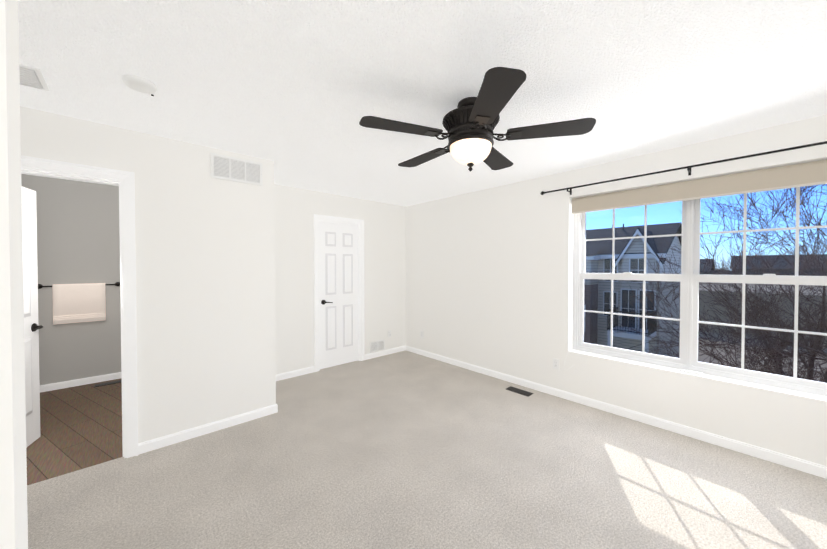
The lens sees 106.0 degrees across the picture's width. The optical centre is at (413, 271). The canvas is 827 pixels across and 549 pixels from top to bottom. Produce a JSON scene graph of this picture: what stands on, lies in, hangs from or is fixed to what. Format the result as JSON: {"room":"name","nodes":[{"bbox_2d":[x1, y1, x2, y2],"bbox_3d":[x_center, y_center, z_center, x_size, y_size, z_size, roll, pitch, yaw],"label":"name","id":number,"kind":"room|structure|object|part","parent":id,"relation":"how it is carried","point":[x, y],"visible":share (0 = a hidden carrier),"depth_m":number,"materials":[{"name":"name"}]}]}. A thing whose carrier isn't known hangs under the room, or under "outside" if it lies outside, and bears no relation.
{"room":"empty bedroom","nodes":[
{"label":"empty bedroom","id":0,"kind":"room"},
{"bbox_2d":[0,0,27,548],"bbox_3d":[-1.110,0.196,0.400,0.757,2.420,0.100,-1,1,-42],"label":"wall","id":1,"kind":"structure","parent":0,"point":[13,503],"depth_m":0.62,"materials":[{"name":"white paint"}]},
{"bbox_2d":[21,174,120,384],"bbox_3d":[-3.717,0.144,3.990,1.960,2.420,0.120,-1,1,-42],"label":"wall","id":2,"kind":"structure","parent":0,"point":[78,237],"depth_m":3.67,"materials":[{"name":"grey paint"}]},
{"bbox_2d":[38,282,119,324],"bbox_3d":[-3.917,0.370,3.663,0.696,0.458,0.100,-1,1,-42],"label":"towel rail","id":3,"kind":"object","parent":2,"relation":"attached to","point":[78,303],"visible":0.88,"depth_m":3.62,"materials":[{"name":"beige fabric"}]},
{"bbox_2d":[40,372,121,392],"bbox_3d":[-3.653,1.315,3.974,1.710,0.078,0.013,-1,1,-42],"label":"baseboard","id":4,"kind":"structure","parent":2,"relation":"attached to","point":[78,382],"depth_m":3.69,"materials":[{"name":"white paint"}]},
{"bbox_2d":[26,378,122,484],"bbox_3d":[-2.962,1.428,3.177,1.960,0.116,2.365,-1,1,-42],"label":"floor","id":5,"kind":"structure","parent":0,"point":[80,427],"depth_m":2.67,"materials":[{"name":"wood"}]},
{"bbox_2d":[94,380,121,386],"bbox_3d":[-3.671,1.358,3.779,0.280,0.007,0.100,-1,1,-42],"label":"floor vent","id":6,"kind":"object","parent":5,"relation":"in","point":[108,383],"visible":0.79,"depth_m":3.76,"materials":[{"name":"grey metal"}]},
{"bbox_2d":[20,106,275,443],"bbox_3d":[-2.144,0.168,2.345,2.080,2.420,0.120,-1,1,-42],"label":"wall","id":7,"kind":"structure","parent":0,"point":[205,283],"depth_m":2.55,"materials":[{"name":"white paint"}]},
{"bbox_2d":[22,187,42,447],"bbox_3d":[-2.930,0.363,2.227,0.147,2.018,0.722,0,1,-27],"label":"bathroom door","id":8,"kind":"structure","parent":7,"relation":"in","point":[32,327],"depth_m":2.47,"materials":[{"name":"white paint"}]},
{"bbox_3d":[-3.046,0.453,2.455,0.147,0.066,0.149,0,1,-27],"label":"handle","id":9,"kind":"part","parent":8,"relation":"part of","materials":[{"name":"black metal"}]},
{"bbox_2d":[21,155,137,457],"bbox_3d":[-2.435,0.329,2.073,0.880,2.105,0.157,-1,1,-42],"label":"door frame","id":10,"kind":"structure","parent":7,"relation":"attached to","point":[124,181],"depth_m":2.29,"materials":[{"name":"white paint"}]},
{"bbox_2d":[138,404,277,454],"bbox_3d":[-1.694,1.334,2.680,1.013,0.078,0.013,-1,1,-42],"label":"baseboard","id":11,"kind":"structure","parent":7,"relation":"attached to","point":[157,443],"depth_m":2.61,"materials":[{"name":"white paint"}]},
{"bbox_2d":[210,152,262,185],"bbox_3d":[-1.563,-0.898,2.768,0.410,0.210,0.011,-1,1,-42],"label":"air vent","id":12,"kind":"object","parent":7,"relation":"in","point":[225,167],"visible":1,"depth_m":2.76,"materials":[{"name":"white plastic"}]},
{"bbox_2d":[274,184,405,374],"bbox_3d":[-1.103,0.137,4.443,2.520,2.420,0.120,-1,1,-42],"label":"wall","id":13,"kind":"structure","parent":0,"point":[296,209],"depth_m":4.16,"materials":[{"name":"white paint"}]},
{"bbox_2d":[276,366,314,380],"bbox_3d":[-1.607,1.316,3.913,0.760,0.078,0.013,-1,1,-42],"label":"baseboard","id":14,"kind":"structure","parent":13,"relation":"attached to","point":[282,376],"depth_m":3.99,"materials":[{"name":"white paint"}]},
{"bbox_2d":[319,221,357,368],"bbox_3d":[-1.065,0.330,4.448,0.622,2.018,0.147,-1,1,-42],"label":"closet door","id":15,"kind":"structure","parent":13,"relation":"in","point":[338,286],"depth_m":4.42,"materials":[{"name":"white paint"}]},
{"bbox_2d":[314,214,364,371],"bbox_3d":[-1.073,0.295,4.456,0.780,2.105,0.146,-1,1,-42],"label":"door frame","id":16,"kind":"structure","parent":13,"relation":"attached to","point":[361,315],"depth_m":4.44,"materials":[{"name":"white paint"}]},
{"bbox_2d":[370,340,384,352],"bbox_3d":[-0.561,1.171,4.864,0.270,0.160,0.008,-1,1,-42],"label":"air vent","id":17,"kind":"object","parent":13,"relation":"in","point":[379,345],"visible":1,"depth_m":4.86,"materials":[{"name":"white plastic"}]},
{"bbox_2d":[365,346,403,359],"bbox_3d":[-0.451,1.301,4.961,0.800,0.078,0.013,-1,1,-42],"label":"baseboard","id":18,"kind":"structure","parent":13,"relation":"attached to","point":[394,350],"depth_m":4.94,"materials":[{"name":"white paint"}]},
{"bbox_2d":[18,0,826,205],"bbox_3d":[-0.262,-1.101,2.232,4.740,0.120,7.340,-1,1,-42],"label":"ceiling","id":19,"kind":"structure","parent":0,"point":[295,91],"depth_m":1.64,"materials":[{"name":"white paint"}]},
{"bbox_2d":[19,63,49,91],"bbox_3d":[-2.106,-1.023,1.586,0.300,0.016,0.260,-1,1,-42],"label":"ceiling vent","id":20,"kind":"object","parent":19,"relation":"in","point":[32,77],"visible":0.71,"depth_m":1.65,"materials":[{"name":"white plastic"}]},
{"bbox_2d":[122,74,156,95],"bbox_3d":[-1.498,-1.014,1.705,0.144,0.038,0.144,-1,1,-42],"label":"smoke detector","id":21,"kind":"object","parent":19,"relation":"attached to","point":[139,84],"visible":1,"depth_m":1.67,"materials":[{"name":"white plastic"}]},
{"bbox_2d":[359,67,595,171],"bbox_3d":[0.333,-0.827,1.967,1.325,0.420,1.288,-1,1,-42],"label":"ceiling fan","id":22,"kind":"object","parent":19,"relation":"hanging from","point":[469,124],"visible":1,"depth_m":1.80,"materials":[{"name":"black metal"}]},
{"bbox_2d":[27,350,826,548],"bbox_3d":[-0.053,1.442,2.039,4.740,0.120,6.720,-1,1,-42],"label":"floor carpet","id":23,"kind":"object","parent":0,"point":[405,449],"visible":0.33,"depth_m":2.03,"materials":[{"name":"beige carpet"}]},
{"bbox_2d":[506,386,533,396],"bbox_3d":[1.194,1.358,3.521,0.120,0.006,0.280,-1,1,-42],"label":"air vent register","id":24,"kind":"object","parent":23,"relation":"on","point":[519,391],"visible":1,"depth_m":3.51,"materials":[{"name":"grey metal"}]},
{"bbox_2d":[406,115,826,465],"bbox_3d":[1.874,0.155,3.229,0.260,2.420,5.920,-1,1,-42],"label":"wall","id":25,"kind":"structure","parent":0,"point":[489,278],"depth_m":3.38,"materials":[{"name":"white paint"}]},
{"bbox_2d":[553,358,558,369],"bbox_3d":[1.553,1.013,3.396,0.008,0.114,0.070,-1,1,-42],"label":"electrical outlet","id":26,"kind":"object","parent":25,"relation":"attached to","point":[555,363],"visible":1,"depth_m":3.40,"materials":[{"name":"white plastic"}]},
{"bbox_2d":[404,346,826,478],"bbox_3d":[1.774,1.327,3.155,0.013,0.078,5.680,-1,1,-42],"label":"baseboard","id":27,"kind":"structure","parent":25,"relation":"attached to","point":[812,468],"depth_m":2.73,"materials":[{"name":"white paint"}]},
{"bbox_2d":[540,141,826,194],"bbox_3d":[2.332,-0.824,2.438,0.106,0.071,2.714,-1,1,-42],"label":"curtain rod","id":28,"kind":"object","parent":25,"relation":"attached to","point":[730,159],"visible":1,"depth_m":2.50,"materials":[{"name":"black metal"}]},
{"bbox_2d":[573,187,826,396],"bbox_3d":[2.366,0.046,2.671,0.170,1.625,1.895,-1,1,-42],"label":"double window","id":29,"kind":"structure","parent":25,"relation":"in","point":[768,329],"depth_m":2.61,"materials":[{"name":"white plastic"}]},
{"bbox_2d":[571,159,826,213],"bbox_3d":[2.315,-0.678,2.614,0.060,0.172,1.887,-1,1,-42],"label":"roller shade","id":30,"kind":"object","parent":29,"relation":"attached to","point":[796,175],"visible":1,"depth_m":2.49,"materials":[{"name":"beige fabric"}]},
{"bbox_3d":[53.584,4.254,48.526,135.640,4.700,240.000,-1,1,-42],"label":"ground","id":31,"kind":"structure","parent":0,"visible":0},
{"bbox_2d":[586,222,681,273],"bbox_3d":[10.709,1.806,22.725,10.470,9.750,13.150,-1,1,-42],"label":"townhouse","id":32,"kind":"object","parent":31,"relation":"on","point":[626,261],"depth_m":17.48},
{"bbox_2d":[646,255,738,274],"bbox_3d":[6.514,3.307,4.912,6.071,7.309,6.772,-1,1,-42],"label":"trees","id":33,"kind":"object","parent":31,"relation":"on","point":[669,269],"depth_m":6.91,"materials":[{"name":"brown plant"}]},
{"bbox_2d":[651,184,826,275],"bbox_3d":[8.162,2.250,5.722,7.767,9.366,7.300,-1,1,-42],"label":"trees","id":34,"kind":"object","parent":31,"relation":"on","point":[811,256],"depth_m":6.94,"materials":[{"name":"brown plant"}]},
{"bbox_2d":[677,192,826,275],"bbox_3d":[11.525,1.958,8.465,6.912,9.880,6.965,-1,1,-42],"label":"trees","id":35,"kind":"object","parent":31,"relation":"on","point":[756,254],"depth_m":9.62,"materials":[{"name":"brown plant"}]},
{"bbox_2d":[700,231,808,274],"bbox_3d":[18.670,2.319,13.996,6.509,9.011,8.540,-1,1,-42],"label":"trees","id":36,"kind":"object","parent":31,"relation":"on","point":[765,255],"depth_m":15.23,"materials":[{"name":"brown plant"}]},
{"bbox_2d":[700,254,826,275],"bbox_3d":[84.374,0.786,76.408,72.500,10.222,320.000,-1,1,-42],"label":"houses","id":37,"kind":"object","parent":31,"relation":"on","point":[777,266],"depth_m":52.75,"materials":[{"name":"grey"}]},
{"bbox_2d":[701,184,826,275],"bbox_3d":[8.483,1.276,6.402,9.981,11.356,6.923,-1,1,-42],"label":"trees","id":38,"kind":"object","parent":31,"relation":"on","point":[809,221],"depth_m":6.52,"materials":[{"name":"brown plant"}]}
]}

